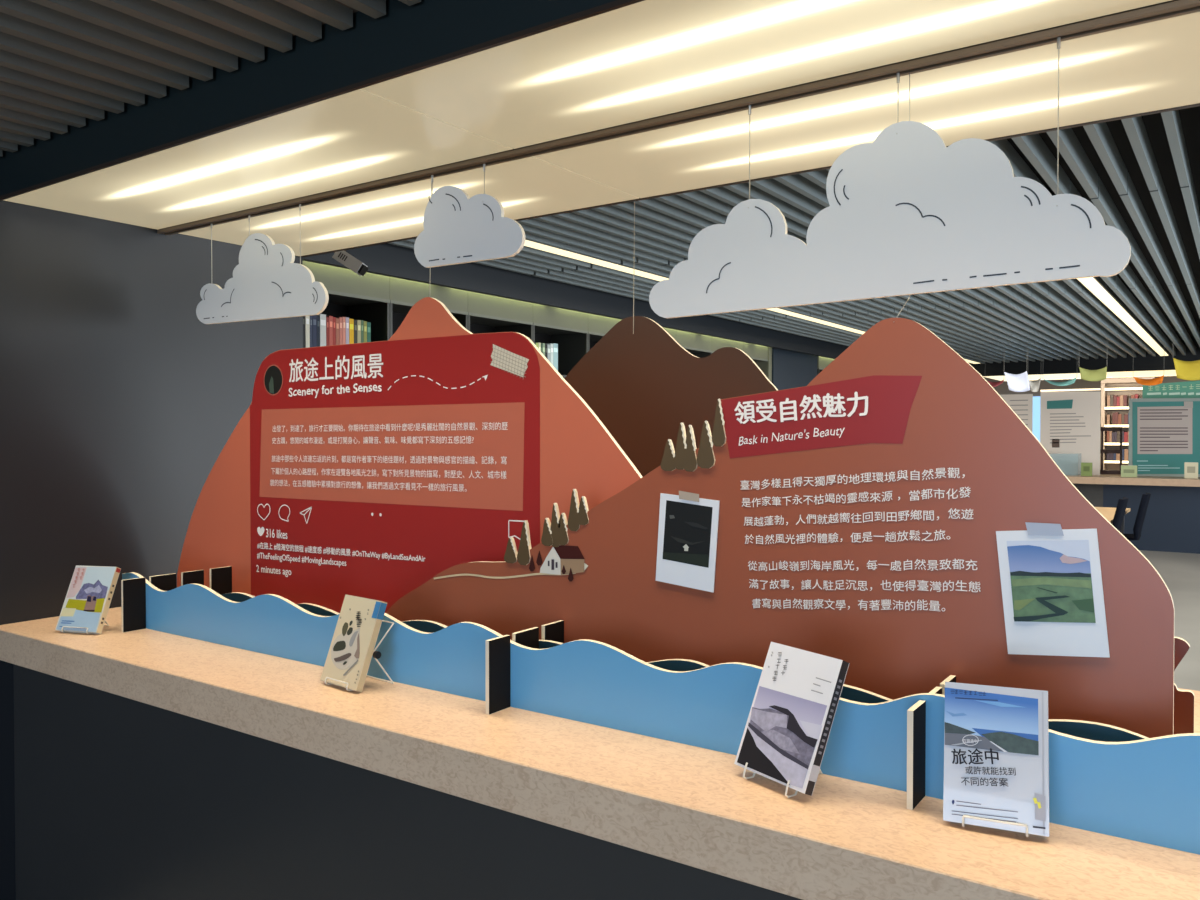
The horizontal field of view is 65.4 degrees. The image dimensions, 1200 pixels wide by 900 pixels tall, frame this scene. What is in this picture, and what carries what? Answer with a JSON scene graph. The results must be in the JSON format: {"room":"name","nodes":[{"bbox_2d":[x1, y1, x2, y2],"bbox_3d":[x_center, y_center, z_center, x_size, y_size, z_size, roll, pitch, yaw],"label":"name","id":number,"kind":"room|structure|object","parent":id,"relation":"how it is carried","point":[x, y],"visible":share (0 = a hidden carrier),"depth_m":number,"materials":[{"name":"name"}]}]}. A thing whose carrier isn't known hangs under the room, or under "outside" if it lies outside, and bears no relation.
{"room":"library","nodes":[
{"label":"library","id":0,"kind":"room"},
{"bbox_2d":[0,200,302,899],"bbox_3d":[-3.992,0.132,1.120,1.900,2.700,7.300,1,1,35],"label":"wall","id":1,"kind":"structure","parent":0,"point":[119,405],"depth_m":2.94,"materials":[{"name":"grey paint"}]},
{"bbox_2d":[0,0,420,156],"bbox_3d":[-0.851,-0.829,-1.710,6.470,0.128,6.240,1,1,35],"label":"ceiling","id":2,"kind":"structure","parent":0,"point":[63,63],"depth_m":1.92,"materials":[{"name":"black metal"}]},
{"bbox_2d":[0,0,615,195],"bbox_3d":[1.222,-1.088,1.284,6.470,0.764,1.050,1,1,35],"label":"beam","id":3,"kind":"structure","parent":0,"point":[425,30],"depth_m":1.94,"materials":[{"name":"black"}]},
{"bbox_2d":[0,0,1199,257],"bbox_3d":[1.217,-0.697,1.293,6.460,0.018,1.056,1,1,35],"label":"ceiling light panel","id":4,"kind":"object","parent":3,"relation":"attached to","point":[616,102],"visible":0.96,"depth_m":1.93,"materials":[{"name":"beige"}]},
{"bbox_2d":[196,204,328,323],"bbox_3d":[-1.032,-0.550,2.820,0.633,0.324,0.013,1,1,35],"label":"cloud","id":5,"kind":"object","parent":4,"relation":"hanging from","point":[266,282],"visible":1,"depth_m":2.79,"materials":[{"name":"white plastic"}]},
{"bbox_2d":[414,164,525,267],"bbox_3d":[-0.332,-0.586,2.335,0.365,0.237,0.013,1,1,35],"label":"cloud","id":6,"kind":"object","parent":4,"relation":"hanging from","point":[459,228],"visible":1,"depth_m":2.33,"materials":[{"name":"white plastic"}]},
{"bbox_2d":[649,37,1130,318],"bbox_3d":[0.484,-0.488,1.772,0.913,0.416,0.013,1,1,35],"label":"cloud","id":7,"kind":"object","parent":4,"relation":"hanging from","point":[909,212],"visible":1,"depth_m":1.72,"materials":[{"name":"white plastic"}]},
{"bbox_2d":[13,664,801,899],"bbox_3d":[1.192,1.048,1.363,6.370,0.862,1.030,1,1,35],"label":"counter base","id":8,"kind":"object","parent":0,"point":[117,797],"depth_m":2.10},
{"bbox_2d":[0,607,1199,899],"bbox_3d":[1.198,0.573,1.363,6.368,0.088,1.180,1,1,35],"label":"countertop","id":9,"kind":"structure","parent":8,"relation":"on","point":[689,805],"depth_m":1.51,"materials":[{"name":"beige laminate"}]},
{"bbox_2d":[55,565,120,633],"bbox_3d":[-1.440,0.420,2.631,0.140,0.180,0.095,0,1,15],"label":"book","id":10,"kind":"object","parent":9,"relation":"on","point":[91,589],"visible":1,"depth_m":2.62,"materials":[{"name":"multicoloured paper"}]},
{"bbox_2d":[121,566,231,632],"bbox_3d":[-1.236,0.434,2.748,0.009,0.146,0.340,1,1,35],"label":"divider","id":11,"kind":"object","parent":9,"relation":"on","point":[133,591],"visible":0.57,"depth_m":2.66,"materials":[{"name":"black laminate"}]},
{"bbox_2d":[325,620,393,690],"bbox_3d":[-0.525,0.449,2.055,0.119,0.137,0.109,1,1,41],"label":"book stand","id":12,"kind":"object","parent":9,"relation":"on","point":[376,654],"visible":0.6,"depth_m":2.04,"materials":[{"name":"white metal"}]},
{"bbox_2d":[320,594,386,691],"bbox_3d":[-0.543,0.422,2.060,0.136,0.188,0.082,1,1,41],"label":"book","id":13,"kind":"object","parent":12,"relation":"on","point":[356,632],"visible":1,"depth_m":2.04,"materials":[{"name":"beige paper"}]},
{"bbox_2d":[177,182,642,612],"bbox_3d":[-0.541,-0.098,2.481,2.057,1.218,0.014,1,1,35],"label":"board","id":14,"kind":"object","parent":9,"relation":"on","point":[370,470],"visible":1,"depth_m":2.48,"materials":[{"name":"red wood"}]},
{"bbox_2d":[264,366,281,393],"bbox_3d":[-0.967,-0.207,2.766,0.084,0.084,0.001,1,1,35],"label":"picture","id":15,"kind":"object","parent":14,"relation":"attached to","point":[272,374],"depth_m":2.77,"materials":[{"name":"black"}]},
{"bbox_2d":[485,620,563,714],"bbox_3d":[-0.125,0.446,1.980,0.009,0.146,0.340,1,1,35],"label":"divider","id":16,"kind":"object","parent":9,"relation":"on","point":[497,650],"visible":0.46,"depth_m":1.87,"materials":[{"name":"black laminate"}]},
{"bbox_2d":[122,572,1199,854],"bbox_3d":[0.112,0.444,1.699,3.660,0.158,0.012,1,1,35],"label":"board","id":17,"kind":"object","parent":9,"relation":"on","point":[1147,791],"visible":0.84,"depth_m":1.67,"materials":[{"name":"blue wood"}]},
{"bbox_2d":[565,201,777,476],"bbox_3d":[0.158,-0.107,2.661,1.146,1.230,0.027,1,1,35],"label":"board","id":18,"kind":"object","parent":9,"relation":"on","point":[638,380],"visible":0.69,"depth_m":2.66,"materials":[{"name":"brown wood"}]},
{"bbox_2d":[221,592,1147,741],"bbox_3d":[0.100,0.459,1.823,3.100,0.124,0.012,1,1,35],"label":"board","id":19,"kind":"object","parent":9,"relation":"on","point":[1096,731],"visible":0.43,"depth_m":1.58,"materials":[{"name":"blue wood"}]},
{"bbox_2d":[386,73,1174,737],"bbox_3d":[0.177,-0.089,1.929,1.731,1.218,0.122,1,1,34],"label":"board","id":20,"kind":"object","parent":9,"relation":"on","point":[863,505],"visible":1,"depth_m":1.67,"materials":[{"name":"brown"}]},
{"bbox_2d":[656,491,719,592],"bbox_3d":[0.173,0.180,1.865,0.145,0.198,0.004,1,1,35],"label":"instant photo","id":21,"kind":"object","parent":20,"relation":"attached to","point":[688,523],"visible":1,"depth_m":1.86,"materials":[{"name":"white paper"}]},
{"bbox_2d":[663,500,712,567],"bbox_3d":[0.173,0.166,1.863,0.114,0.129,0.001,1,1,35],"label":"picture","id":22,"kind":"object","parent":21,"relation":"attached to","point":[687,524],"depth_m":1.86,"materials":[{"name":"grey paper"}]},
{"bbox_2d":[996,522,1109,657],"bbox_3d":[0.718,0.225,1.488,0.166,0.217,0.005,1,1,35],"label":"instant photo","id":23,"kind":"object","parent":20,"relation":"attached to","point":[1051,577],"visible":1,"depth_m":1.49,"materials":[{"name":"white paper"}]},
{"bbox_2d":[1007,540,1095,623],"bbox_3d":[0.717,0.209,1.489,0.130,0.140,0.001,1,1,35],"label":"picture","id":24,"kind":"object","parent":23,"relation":"attached to","point":[1049,581],"depth_m":1.49,"materials":[{"name":"green"}]},
{"bbox_2d":[743,762,822,797],"bbox_3d":[0.305,0.454,1.486,0.126,0.146,0.094,-1,1,-35],"label":"book stand","id":25,"kind":"object","parent":9,"relation":"on","point":[746,764],"visible":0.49,"depth_m":1.49,"materials":[{"name":"white metal"}]},
{"bbox_2d":[734,642,848,795],"bbox_3d":[0.302,0.419,1.482,0.098,0.198,0.153,-1,1,-35],"label":"book","id":26,"kind":"object","parent":25,"relation":"on","point":[787,730],"visible":1,"depth_m":1.47,"materials":[{"name":"white paper"}]},
{"bbox_2d":[748,686,826,787],"bbox_3d":[0.284,0.448,1.469,0.051,0.117,0.143,-1,1,-36],"label":"photo","id":27,"kind":"object","parent":26,"relation":"attached to","point":[787,725],"depth_m":1.46},
{"bbox_2d":[907,675,955,809],"bbox_3d":[0.552,0.453,1.513,0.009,0.146,0.340,1,1,35],"label":"divider","id":28,"kind":"object","parent":9,"relation":"on","point":[916,714],"visible":0.47,"depth_m":1.39,"materials":[{"name":"black laminate"}]},
{"bbox_2d":[962,815,1028,836],"bbox_3d":[0.566,0.460,1.331,0.086,0.138,0.111,0,1,27],"label":"book stand","id":29,"kind":"object","parent":9,"relation":"on","point":[963,816],"visible":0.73,"depth_m":1.28,"materials":[{"name":"white metal"}]},
{"bbox_2d":[943,682,1049,836],"bbox_3d":[0.557,0.431,1.318,0.140,0.192,0.069,0,1,27],"label":"book","id":30,"kind":"object","parent":29,"relation":"on","point":[996,738],"visible":1,"depth_m":1.31,"materials":[{"name":"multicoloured paper"}]},
{"bbox_2d":[945,688,1037,735],"bbox_3d":[0.553,0.385,1.324,0.125,0.077,0.022,0,1,27],"label":"photo","id":31,"kind":"object","parent":30,"relation":"attached to","point":[968,711],"depth_m":1.33},
{"bbox_2d":[1173,637,1193,734],"bbox_3d":[0.962,0.420,1.574,0.064,0.211,0.012,1,1,35],"label":"board","id":32,"kind":"object","parent":9,"relation":"on","point":[1183,699],"visible":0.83,"depth_m":1.56,"materials":[{"name":"brown wood"}]},
{"bbox_2d":[303,243,848,358],"bbox_3d":[1.516,-1.360,10.176,0.300,0.400,13.900,1,1,35],"label":"bulkhead","id":33,"kind":"object","parent":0,"point":[386,259],"depth_m":7.18,"materials":[{"name":"black"}]},
{"bbox_2d":[754,347,771,381],"bbox_3d":[1.845,-0.006,11.192,0.410,2.660,0.090,1,1,35],"label":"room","id":34,"kind":"structure","parent":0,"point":[765,366],"depth_m":11.06,"materials":[{"name":"yellow"}]},
{"bbox_2d":[388,106,1199,363],"bbox_3d":[6.554,-1.470,10.516,8.200,0.290,20.210,1,1,35],"label":"ceiling","id":35,"kind":"structure","parent":0,"point":[1141,173],"depth_m":6.13,"materials":[{"name":"black metal"}]},
{"bbox_2d":[332,250,368,275],"bbox_3d":[-1.300,-1.065,4.772,0.256,0.350,0.200,1,1,35],"label":"spotlight","id":36,"kind":"object","parent":35,"relation":"attached to","point":[343,257],"visible":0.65,"depth_m":4.71,"materials":[{"name":"grey metal"}]},
{"bbox_2d":[358,264,368,275],"bbox_3d":[-1.205,-0.914,4.755,0.037,0.049,0.084,0,1,0],"label":"hood","id":37,"kind":"object","parent":36,"relation":"attached to","point":[362,268],"depth_m":4.73,"materials":[{"name":"black plastic"}]},
{"bbox_2d":[524,240,668,280],"bbox_3d":[0.006,-1.314,6.332,0.128,0.092,1.710,1,1,35],"label":"strip light","id":38,"kind":"object","parent":35,"relation":"attached to","point":[539,246],"depth_m":6.25,"materials":[{"name":"grey plastic"}]},
{"bbox_2d":[524,240,567,253],"bbox_3d":[-0.582,-1.261,5.506,0.100,0.012,1.190,1,1,35],"label":"diffuser","id":39,"kind":"object","parent":38,"relation":"attached to","point":[528,243],"depth_m":5.83,"materials":[{"name":"beige plastic"}]},
{"bbox_2d":[558,251,664,278],"bbox_3d":[0.101,-1.276,6.494,0.100,0.012,1.190,1,1,35],"label":"diffuser","id":40,"kind":"object","parent":38,"relation":"attached to","point":[567,254],"depth_m":6.43,"materials":[{"name":"beige plastic"}]},
{"bbox_2d":[767,308,864,334],"bbox_3d":[2.332,-1.367,9.705,0.119,0.092,2.664,1,1,35],"label":"strip light","id":41,"kind":"object","parent":35,"relation":"attached to","point":[782,311],"depth_m":9.51,"materials":[{"name":"grey plastic"}]},
{"bbox_2d":[767,308,792,313],"bbox_3d":[1.465,-1.307,8.468,0.100,0.012,1.190,1,1,35],"label":"diffuser","id":42,"kind":"object","parent":41,"relation":"attached to","point":[782,311],"depth_m":8.80,"materials":[{"name":"beige plastic"}]},
{"bbox_2d":[786,312,837,325],"bbox_3d":[2.148,-1.323,9.455,0.100,0.012,1.190,1,1,35],"label":"diffuser","id":43,"kind":"object","parent":41,"relation":"attached to","point":[791,314],"depth_m":9.43,"materials":[{"name":"beige plastic"}]},
{"bbox_2d":[832,325,864,334],"bbox_3d":[2.830,-1.338,10.442,0.100,0.012,1.190,1,1,35],"label":"diffuser","id":44,"kind":"object","parent":41,"relation":"attached to","point":[837,326],"depth_m":10.32,"materials":[{"name":"beige plastic"}]},
{"bbox_2d":[1004,371,1029,391],"bbox_3d":[5.240,-1.034,11.732,0.306,0.620,0.132,1,1,35],"label":"hanging cloth","id":45,"kind":"object","parent":35,"relation":"hanging from","point":[1016,382],"visible":1,"depth_m":11.71,"materials":[{"name":"white fabric"}]},
{"bbox_2d":[1029,378,1040,391],"bbox_3d":[5.837,-1.065,12.517,0.128,0.583,0.153,-1,1,-32],"label":"hanging cloth","id":46,"kind":"object","parent":35,"relation":"hanging from","point":[1034,385],"visible":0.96,"depth_m":12.52,"materials":[{"name":"beige fabric"}]},
{"bbox_2d":[1044,377,1076,385],"bbox_3d":[6.088,-1.099,12.362,0.411,0.510,0.130,1,1,35],"label":"hanging cloth","id":47,"kind":"object","parent":35,"relation":"hanging from","point":[1069,382],"visible":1,"depth_m":12.32,"materials":[{"name":"teal fabric"}]},
{"bbox_2d":[1079,367,1106,380],"bbox_3d":[5.937,-1.080,11.250,0.303,0.514,0.132,1,1,35],"label":"hanging cloth","id":48,"kind":"object","parent":35,"relation":"hanging from","point":[1100,374],"visible":1,"depth_m":11.23,"materials":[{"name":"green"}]},
{"bbox_2d":[1077,276,1169,355],"bbox_3d":[4.437,-1.342,8.158,0.124,0.092,13.700,1,1,35],"label":"strip light","id":49,"kind":"object","parent":35,"relation":"attached to","point":[1096,286],"visible":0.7,"depth_m":8.80,"materials":[{"name":"grey plastic"}]},
{"bbox_2d":[1078,277,1102,289],"bbox_3d":[3.621,-1.284,6.978,0.100,0.012,1.190,1,1,35],"label":"diffuser","id":50,"kind":"object","parent":49,"relation":"attached to","point":[1091,283],"depth_m":7.19,"materials":[{"name":"beige plastic"}]},
{"bbox_2d":[1090,288,1119,306],"bbox_3d":[4.303,-1.299,7.965,0.100,0.012,1.190,1,1,35],"label":"diffuser","id":51,"kind":"object","parent":49,"relation":"attached to","point":[1106,296],"depth_m":7.93,"materials":[{"name":"beige plastic"}]},
{"bbox_2d":[1108,306,1132,319],"bbox_3d":[4.985,-1.315,8.952,0.100,0.012,1.190,1,1,35],"label":"diffuser","id":52,"kind":"object","parent":49,"relation":"attached to","point":[1122,312],"depth_m":8.95,"materials":[{"name":"beige plastic"}]},
{"bbox_2d":[1122,319,1143,330],"bbox_3d":[5.668,-1.330,9.939,0.100,0.012,1.190,1,1,35],"label":"diffuser","id":53,"kind":"object","parent":49,"relation":"attached to","point":[1134,324],"depth_m":9.95,"materials":[{"name":"beige plastic"}]},
{"bbox_2d":[1134,330,1151,339],"bbox_3d":[6.350,-1.346,10.926,0.100,0.012,1.190,1,1,35],"label":"diffuser","id":54,"kind":"object","parent":49,"relation":"attached to","point":[1143,334],"depth_m":10.89,"materials":[{"name":"beige plastic"}]},
{"bbox_2d":[1144,339,1159,346],"bbox_3d":[7.032,-1.361,11.913,0.100,0.012,1.190,1,1,35],"label":"diffuser","id":55,"kind":"object","parent":49,"relation":"attached to","point":[1151,342],"depth_m":11.87,"materials":[{"name":"beige plastic"}]},
{"bbox_2d":[1151,347,1165,353],"bbox_3d":[7.714,-1.377,12.900,0.100,0.012,1.190,1,1,35],"label":"diffuser","id":56,"kind":"object","parent":49,"relation":"attached to","point":[1159,350],"depth_m":12.88,"materials":[{"name":"beige plastic"}]},
{"bbox_2d":[1134,375,1163,385],"bbox_3d":[6.918,-1.078,11.787,0.341,0.535,0.131,1,1,35],"label":"hanging cloth","id":57,"kind":"object","parent":35,"relation":"hanging from","point":[1155,381],"visible":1,"depth_m":11.77,"materials":[{"name":"orange fabric"}]},
{"bbox_2d":[1173,358,1199,380],"bbox_3d":[6.758,-1.060,10.682,0.360,0.537,0.132,1,1,35],"label":"hanging cloth","id":58,"kind":"object","parent":35,"relation":"hanging from","point":[1185,370],"visible":1,"depth_m":10.70,"materials":[{"name":"yellow fabric"}]},
{"bbox_2d":[772,348,816,389],"bbox_3d":[2.267,-0.025,11.794,0.440,2.680,1.380,1,1,35],"label":"wall pier","id":59,"kind":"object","parent":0,"point":[790,369],"depth_m":11.53,"materials":[{"name":"grey paint"}]},
{"bbox_2d":[968,339,1199,375],"bbox_3d":[8.767,-1.400,13.650,8.120,0.430,0.060,1,1,35],"label":"bulkhead","id":60,"kind":"object","parent":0,"point":[1138,363],"depth_m":14.44,"materials":[{"name":"black"}]},
{"bbox_2d":[983,370,1176,381],"bbox_3d":[9.646,-1.254,14.115,7.000,0.135,1.698,1,1,35],"label":"light panel","id":61,"kind":"object","parent":60,"relation":"attached to","point":[1158,373],"visible":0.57,"depth_m":15.16,"materials":[{"name":"beige plastic"}]},
{"bbox_2d":[984,376,1199,455],"bbox_3d":[11.475,-0.227,17.656,8.200,2.900,0.100,1,1,35],"label":"wall","id":62,"kind":"structure","parent":0,"point":[1002,389],"depth_m":18.98,"materials":[{"name":"beige paint"}]},
{"bbox_2d":[1032,396,1039,441],"bbox_3d":[8.980,-0.103,19.273,1.900,2.100,0.060,1,1,35],"label":"window","id":63,"kind":"structure","parent":62,"relation":"in","point":[1036,399],"depth_m":19.25,"materials":[{"name":"blue glass"}]},
{"bbox_2d":[1072,483,1199,553],"bbox_3d":[7.970,0.889,11.635,7.100,0.857,0.100,1,1,35],"label":"wall","id":64,"kind":"structure","parent":0,"point":[1171,523],"depth_m":12.08,"materials":[{"name":"blue"}]},
{"bbox_2d":[1066,474,1199,486],"bbox_3d":[8.257,0.406,12.043,7.100,0.090,1.610,1,1,35],"label":"countertop","id":65,"kind":"structure","parent":64,"relation":"on","point":[1114,479],"depth_m":12.10,"materials":[{"name":"laminate"}]},
{"bbox_2d":[1000,394,1032,431],"bbox_3d":[5.956,-0.237,13.640,0.646,1.145,0.023,1,1,35],"label":"information sign","id":66,"kind":"object","parent":65,"relation":"on","point":[1021,404],"visible":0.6,"depth_m":13.51,"materials":[{"name":"beige paper"}]},
{"bbox_2d":[1057,460,1070,474],"bbox_3d":[6.459,0.197,12.987,0.363,0.297,0.305,1,1,35],"label":"case","id":67,"kind":"object","parent":65,"relation":"on","point":[1064,465],"visible":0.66,"depth_m":12.90,"materials":[{"name":"white"}]},
{"bbox_2d":[1040,388,1100,474],"bbox_3d":[6.620,-0.257,13.176,0.763,1.200,0.030,1,1,35],"label":"information sign","id":68,"kind":"object","parent":65,"relation":"on","point":[1069,421],"visible":0.97,"depth_m":13.15,"materials":[{"name":"beige"}]},
{"bbox_2d":[1081,462,1091,475],"bbox_3d":[6.569,0.260,12.622,0.134,0.184,0.032,1,1,35],"label":"book","id":69,"kind":"object","parent":65,"relation":"on","point":[1086,467],"visible":0.98,"depth_m":12.61,"materials":[{"name":"green paper"}]},
{"bbox_2d":[1100,427,1121,473],"bbox_3d":[7.213,0.007,13.312,0.380,0.668,0.200,1,1,35],"label":"display rack","id":70,"kind":"object","parent":65,"relation":"on","point":[1116,451],"visible":0.84,"depth_m":13.20,"materials":[{"name":"wood"}]},
{"bbox_2d":[1100,470,1120,473],"bbox_3d":[7.212,0.314,13.317,0.377,0.054,0.200,1,1,35],"label":"shelf","id":71,"kind":"object","parent":70,"relation":"attached to","point":[1101,471],"depth_m":13.20,"materials":[{"name":"brown laminate"}]},
{"bbox_2d":[1100,449,1120,453],"bbox_3d":[7.259,0.020,13.280,0.256,0.054,0.200,1,1,35],"label":"shelf","id":72,"kind":"object","parent":70,"relation":"attached to","point":[1116,451],"depth_m":13.21,"materials":[{"name":"brown laminate"}]},
{"bbox_2d":[1100,427,1120,430],"bbox_3d":[7.257,-0.298,13.276,0.256,0.058,0.200,1,1,35],"label":"shelf","id":73,"kind":"object","parent":70,"relation":"attached to","point":[1101,428],"depth_m":13.19,"materials":[{"name":"brown laminate"}]},
{"bbox_2d":[1121,465,1136,476],"bbox_3d":[6.981,0.280,12.338,0.186,0.152,0.032,1,1,35],"label":"book","id":74,"kind":"object","parent":65,"relation":"on","point":[1126,470],"visible":1,"depth_m":12.33,"materials":[{"name":"green paper"}]},
{"bbox_2d":[1128,398,1199,476],"bbox_3d":[7.624,-0.172,12.482,0.989,1.052,0.032,1,1,35],"label":"information sign","id":75,"kind":"object","parent":65,"relation":"on","point":[1164,433],"visible":0.97,"depth_m":12.52,"materials":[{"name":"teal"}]},
{"bbox_2d":[1142,381,1199,397],"bbox_3d":[7.965,-0.286,12.431,1.314,1.282,0.024,1,1,35],"label":"header board","id":76,"kind":"object","parent":75,"relation":"on","point":[1189,389],"visible":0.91,"depth_m":12.58,"materials":[{"name":"green"}]},
{"bbox_2d":[1184,462,1197,478],"bbox_3d":[7.553,0.261,11.943,0.148,0.204,0.032,1,1,35],"label":"book","id":77,"kind":"object","parent":65,"relation":"on","point":[1190,468],"visible":1,"depth_m":11.93,"materials":[{"name":"beige paper"}]},
{"bbox_2d":[1139,550,1199,690],"bbox_3d":[4.152,1.428,7.790,10.000,0.100,27.500,1,1,35],"label":"floor","id":78,"kind":"structure","parent":0,"point":[1180,572],"depth_m":8.49,"materials":[{"name":"grey concrete"}]},
{"bbox_2d":[303,261,389,341],"bbox_3d":[-1.761,0.076,5.981,0.404,2.660,0.750,1,1,35],"label":"bookcase","id":79,"kind":"object","parent":78,"relation":"on","point":[352,295],"visible":0.16,"depth_m":6.08,"materials":[{"name":"black laminate"}]},
{"bbox_2d":[305,316,309,347],"bbox_3d":[-1.831,-0.710,5.703,0.151,0.241,0.030,1,1,35],"label":"book","id":80,"kind":"object","parent":79,"relation":"on","point":[307,318],"visible":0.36,"depth_m":5.66,"materials":[{"name":"beige paper"}]},
{"bbox_2d":[312,315,316,346],"bbox_3d":[-1.802,-0.711,5.746,0.151,0.241,0.030,1,1,35],"label":"book","id":81,"kind":"object","parent":79,"relation":"on","point":[314,317],"visible":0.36,"depth_m":5.70,"materials":[{"name":"blue paper"}]},
{"bbox_2d":[317,316,319,346],"bbox_3d":[-1.786,-0.707,5.769,0.151,0.233,0.022,1,1,35],"label":"book","id":82,"kind":"object","parent":79,"relation":"on","point":[318,317],"visible":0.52,"depth_m":5.73,"materials":[{"name":"blue paper"}]},
{"bbox_2d":[317,314,325,345],"bbox_3d":[-1.765,-0.714,5.798,0.151,0.246,0.045,1,1,35],"label":"book","id":83,"kind":"object","parent":79,"relation":"on","point":[322,316],"visible":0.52,"depth_m":5.75,"materials":[{"name":"white paper"}]},
{"bbox_2d":[326,317,328,345],"bbox_3d":[-1.746,-0.708,5.826,0.151,0.233,0.020,1,1,35],"label":"book","id":84,"kind":"object","parent":79,"relation":"on","point":[327,318],"visible":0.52,"depth_m":5.78,"materials":[{"name":"red paper"}]},
{"bbox_2d":[326,316,332,345],"bbox_3d":[-1.731,-0.712,5.848,0.151,0.241,0.028,1,1,35],"label":"book","id":85,"kind":"object","parent":79,"relation":"on","point":[330,317],"visible":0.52,"depth_m":5.80,"materials":[{"name":"red paper"}]},
{"bbox_2d":[333,317,335,344],"bbox_3d":[-1.716,-0.711,5.869,0.151,0.237,0.020,1,1,35],"label":"book","id":86,"kind":"object","parent":79,"relation":"on","point":[334,318],"visible":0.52,"depth_m":5.83,"materials":[{"name":"red paper"}]},
{"bbox_2d":[336,318,338,344],"bbox_3d":[-1.702,-0.709,5.890,0.151,0.233,0.026,1,1,35],"label":"book","id":87,"kind":"object","parent":79,"relation":"on","point":[337,319],"visible":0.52,"depth_m":5.85,"materials":[{"name":"brown paper"}]},
{"bbox_2d":[336,317,342,344],"bbox_3d":[-1.687,-0.713,5.912,0.151,0.241,0.024,1,1,35],"label":"book","id":88,"kind":"object","parent":79,"relation":"on","point":[340,318],"visible":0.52,"depth_m":5.87,"materials":[{"name":"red paper"}]},
{"bbox_2d":[342,317,345,343],"bbox_3d":[-1.672,-0.716,5.932,0.151,0.246,0.022,1,1,35],"label":"book","id":89,"kind":"object","parent":79,"relation":"on","point":[344,318],"visible":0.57,"depth_m":5.89,"materials":[{"name":"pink paper"}]},
{"bbox_2d":[349,318,353,343],"bbox_3d":[-1.639,-0.714,5.981,0.151,0.241,0.036,1,1,35],"label":"book","id":90,"kind":"object","parent":79,"relation":"on","point":[351,321],"visible":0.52,"depth_m":5.94,"materials":[{"name":"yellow paper"}]},
{"bbox_2d":[357,320,360,342],"bbox_3d":[-1.604,-0.714,6.032,0.151,0.239,0.028,1,1,35],"label":"book","id":91,"kind":"object","parent":79,"relation":"on","point":[358,321],"visible":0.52,"depth_m":5.99,"materials":[{"name":"beige paper"}]},
{"bbox_2d":[390,277,467,337],"bbox_3d":[-1.334,0.066,6.599,0.404,2.660,0.750,1,1,35],"label":"bookcase","id":92,"kind":"object","parent":78,"relation":"on","point":[404,294],"visible":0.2,"depth_m":6.51,"materials":[{"name":"black laminate"}]},
{"bbox_2d":[468,291,532,340],"bbox_3d":[-0.906,0.057,7.217,0.404,2.660,0.750,1,1,35],"label":"bookcase","id":93,"kind":"object","parent":78,"relation":"on","point":[486,313],"visible":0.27,"depth_m":7.19,"materials":[{"name":"black laminate"}]},
{"bbox_2d":[533,303,587,378],"bbox_3d":[-0.479,0.047,7.835,0.404,2.660,0.750,1,1,35],"label":"bookcase","id":94,"kind":"object","parent":78,"relation":"on","point":[568,329],"visible":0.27,"depth_m":8.00,"materials":[{"name":"black laminate"}]},
{"bbox_2d":[549,343,557,370],"bbox_3d":[-0.426,-0.750,7.736,0.151,0.256,0.060,1,1,35],"label":"book","id":95,"kind":"object","parent":94,"relation":"on","point":[555,346],"visible":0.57,"depth_m":7.69,"materials":[{"name":"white paper"}]},
{"bbox_2d":[588,313,620,350],"bbox_3d":[-0.052,0.037,8.453,0.404,2.660,0.750,1,1,35],"label":"bookcase","id":96,"kind":"object","parent":78,"relation":"on","point":[598,326],"visible":0.12,"depth_m":8.18,"materials":[{"name":"black laminate"}]},
{"bbox_2d":[676,330,711,357],"bbox_3d":[0.803,0.018,9.690,0.404,2.660,0.750,1,1,35],"label":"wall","id":97,"kind":"structure","parent":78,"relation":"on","point":[699,345],"depth_m":9.61,"materials":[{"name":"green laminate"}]},
{"bbox_2d":[712,336,742,352],"bbox_3d":[1.230,0.008,10.308,0.404,2.660,0.750,1,1,35],"label":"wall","id":98,"kind":"structure","parent":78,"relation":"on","point":[717,343],"depth_m":10.09,"materials":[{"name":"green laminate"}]},
{"bbox_2d":[743,342,767,360],"bbox_3d":[1.657,-0.002,10.926,0.404,2.660,0.750,1,1,35],"label":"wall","id":99,"kind":"structure","parent":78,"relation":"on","point":[755,352],"depth_m":10.77,"materials":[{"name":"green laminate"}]},
{"bbox_2d":[817,356,834,374],"bbox_3d":[2.918,-0.030,12.751,0.404,2.660,0.693,1,1,35],"label":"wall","id":100,"kind":"structure","parent":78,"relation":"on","point":[822,362],"depth_m":12.45,"materials":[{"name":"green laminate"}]},
{"bbox_2d":[1095,507,1129,533],"bbox_3d":[4.429,0.987,9.415,1.400,0.730,2.100,1,1,35],"label":"table","id":101,"kind":"object","parent":78,"relation":"on","point":[1108,513],"visible":0.03,"depth_m":9.58,"materials":[{"name":"brown wood"}]},
{"bbox_2d":[1112,497,1128,531],"bbox_3d":[4.585,0.899,8.698,0.571,0.924,0.440,1,1,35],"label":"chair","id":102,"kind":"object","parent":78,"relation":"on","point":[1122,503],"visible":0.2,"depth_m":8.42,"materials":[{"name":"black"}]},
{"bbox_2d":[1100,377,1155,469],"bbox_3d":[9.405,-0.037,16.664,0.824,2.550,0.390,1,1,35],"label":"shelf","id":103,"kind":"object","parent":78,"relation":"on","point":[1109,386],"visible":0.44,"depth_m":16.75,"materials":[{"name":"beige wood"}]},
{"bbox_2d":[1123,492,1150,540],"bbox_3d":[5.215,0.888,9.417,0.571,0.924,0.440,1,1,35],"label":"chair","id":104,"kind":"object","parent":78,"relation":"on","point":[1137,528],"visible":0.38,"depth_m":9.15,"materials":[{"name":"black"}]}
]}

